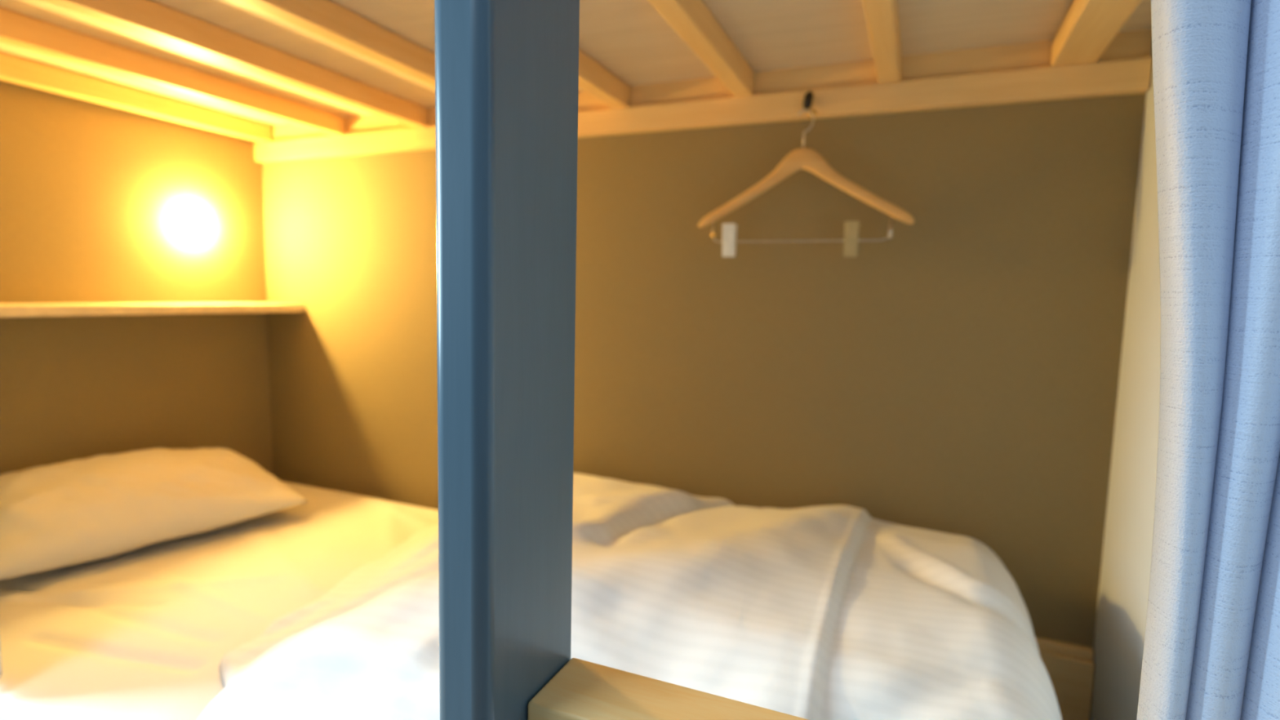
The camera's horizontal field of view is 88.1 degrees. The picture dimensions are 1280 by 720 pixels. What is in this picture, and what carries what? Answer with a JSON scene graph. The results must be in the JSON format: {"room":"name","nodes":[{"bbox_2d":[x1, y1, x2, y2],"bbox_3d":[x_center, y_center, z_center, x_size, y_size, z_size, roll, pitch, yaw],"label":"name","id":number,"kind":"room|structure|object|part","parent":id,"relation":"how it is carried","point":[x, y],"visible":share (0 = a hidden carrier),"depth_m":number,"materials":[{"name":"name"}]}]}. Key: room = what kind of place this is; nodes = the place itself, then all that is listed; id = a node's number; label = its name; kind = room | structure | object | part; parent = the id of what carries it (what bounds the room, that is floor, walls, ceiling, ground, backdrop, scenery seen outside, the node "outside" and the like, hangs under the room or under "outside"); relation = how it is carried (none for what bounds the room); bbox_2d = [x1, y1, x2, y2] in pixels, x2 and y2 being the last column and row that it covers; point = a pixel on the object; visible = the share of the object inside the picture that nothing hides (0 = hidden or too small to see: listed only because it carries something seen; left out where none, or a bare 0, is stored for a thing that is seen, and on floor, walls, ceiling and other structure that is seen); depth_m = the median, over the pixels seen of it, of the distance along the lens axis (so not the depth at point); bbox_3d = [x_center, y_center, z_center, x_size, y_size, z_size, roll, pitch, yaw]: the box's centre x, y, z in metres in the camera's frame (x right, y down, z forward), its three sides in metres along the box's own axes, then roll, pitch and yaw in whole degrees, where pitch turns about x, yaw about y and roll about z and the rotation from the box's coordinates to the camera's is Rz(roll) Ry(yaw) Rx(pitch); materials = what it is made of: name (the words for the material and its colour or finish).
{"room":"dormitory","nodes":[
{"label":"dormitory","id":0,"kind":"room"},
{"bbox_2d":[0,80,272,475],"bbox_3d":[-1.326,-0.253,1.475,0.050,2.350,1.045,4,6,23],"label":"wall","id":1,"kind":"structure","parent":0,"point":[94,197],"depth_m":1.60,"materials":[{"name":"beige paint"}]},
{"bbox_2d":[0,302,303,317],"bbox_3d":[-1.208,-0.117,1.515,0.151,0.023,0.901,4,6,23],"label":"wall shelf","id":2,"kind":"object","parent":1,"relation":"attached to","point":[21,309],"visible":1,"depth_m":1.50,"materials":[{"name":"beige laminate"}]},
{"bbox_2d":[179,208,211,239],"bbox_3d":[-1.164,-0.357,1.735,0.034,0.080,0.080,4,6,23],"label":"wall lamp","id":3,"kind":"object","parent":1,"relation":"attached to","point":[195,223],"visible":1,"depth_m":1.72,"materials":[{"name":"white plastic"}]},
{"bbox_2d":[262,92,1146,648],"bbox_3d":[-0.120,-0.234,1.562,2.206,2.350,0.050,4,6,23],"label":"wall","id":4,"kind":"structure","parent":0,"point":[958,373],"depth_m":1.35,"materials":[{"name":"beige paper"}]},
{"bbox_2d":[0,0,1152,162],"bbox_3d":[-0.311,-0.571,1.055,2.102,0.207,0.971,4,6,23],"label":"frame","id":5,"kind":"object","parent":4,"relation":"attached to","point":[299,79],"visible":0.88,"depth_m":1.21,"materials":[{"name":"brown wood"}]},
{"bbox_3d":[-0.129,-0.532,1.496,2.102,0.051,0.025,4,6,23],"label":"rail","id":6,"kind":"part","parent":5,"relation":"part of","materials":[{"name":"brown wood"}]},
{"bbox_2d":[802,90,817,118],"bbox_3d":[0.327,-0.492,1.277,0.020,0.054,0.030,0,6,-15],"label":"coat hook","id":7,"kind":"object","parent":5,"relation":"attached to","point":[808,98],"visible":0.99,"depth_m":1.27,"materials":[{"name":"black plastic"}]},
{"bbox_2d":[697,109,914,257],"bbox_3d":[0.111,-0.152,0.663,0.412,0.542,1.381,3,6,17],"label":"hanger","id":8,"kind":"object","parent":7,"relation":"hanging from","point":[806,158],"visible":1,"depth_m":1.27,"materials":[{"name":"brown wood"}]},
{"bbox_3d":[0.313,-0.335,1.282,0.417,0.151,0.017,4,6,23],"label":"wooden arm","id":9,"kind":"part","parent":8,"relation":"part of","materials":[{"name":"brown wood"}]},
{"bbox_3d":[-0.484,-0.445,0.661,2.104,0.029,0.026,4,6,23],"label":"curtain rod","id":10,"kind":"object","parent":4,"relation":"attached to","visible":0},
{"bbox_2d":[1136,0,1279,719],"bbox_3d":[0.364,0.041,0.341,0.215,0.837,0.034,4,6,23],"label":"curtain","id":11,"kind":"object","parent":10,"relation":"hanging from","point":[1211,645],"visible":1,"depth_m":0.35,"materials":[{"name":"blue fabric"}]},
{"bbox_2d":[1089,50,1160,719],"bbox_3d":[0.659,-0.124,0.644,0.050,2.350,1.045,4,6,23],"label":"wall","id":12,"kind":"structure","parent":0,"point":[1126,563],"depth_m":1.06,"materials":[{"name":"paint"}]},
{"bbox_3d":[-1.097,1.091,0.144,6.400,0.050,3.630,4,6,23],"label":"floor","id":13,"kind":"structure","parent":0,"visible":0},
{"bbox_2d":[434,0,579,719],"bbox_3d":[-0.083,0.032,0.422,0.038,2.050,0.105,4,6,23],"label":"post","id":14,"kind":"object","parent":13,"relation":"on","point":[507,71],"visible":1,"depth_m":0.39,"materials":[{"name":"wood"}]},
{"bbox_2d":[527,657,808,719],"bbox_3d":[0.188,0.247,0.349,0.543,0.028,0.061,4,6,23],"label":"guard rail","id":15,"kind":"object","parent":14,"relation":"attached to","point":[581,690],"visible":1,"depth_m":0.43,"materials":[{"name":"brown wood"}]},
{"bbox_2d":[1035,636,1094,719],"bbox_3d":[-0.342,0.738,1.184,2.102,0.482,0.973,4,6,23],"label":"frame","id":16,"kind":"object","parent":13,"relation":"on","point":[1069,667],"visible":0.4,"depth_m":1.20,"materials":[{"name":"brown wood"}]},
{"bbox_2d":[0,480,438,719],"bbox_3d":[-0.435,0.539,1.196,1.889,0.230,0.926,4,6,23],"label":"mattress","id":17,"kind":"object","parent":16,"relation":"on","point":[144,633],"visible":0.34,"depth_m":1.16,"materials":[{"name":"fabric"}]},
{"bbox_2d":[0,448,308,579],"bbox_3d":[-1.118,0.299,1.475,0.372,0.168,0.570,5,7,35],"label":"pillow","id":18,"kind":"object","parent":17,"relation":"on","point":[54,516],"visible":1,"depth_m":1.36,"materials":[{"name":"fabric"}]},
{"bbox_2d":[197,472,1062,719],"bbox_3d":[-0.050,0.480,1.039,1.270,0.396,0.942,4,6,23],"label":"duvet","id":19,"kind":"object","parent":17,"relation":"on","point":[825,612],"visible":0.77,"depth_m":0.87,"materials":[{"name":"white fabric"}]}
]}

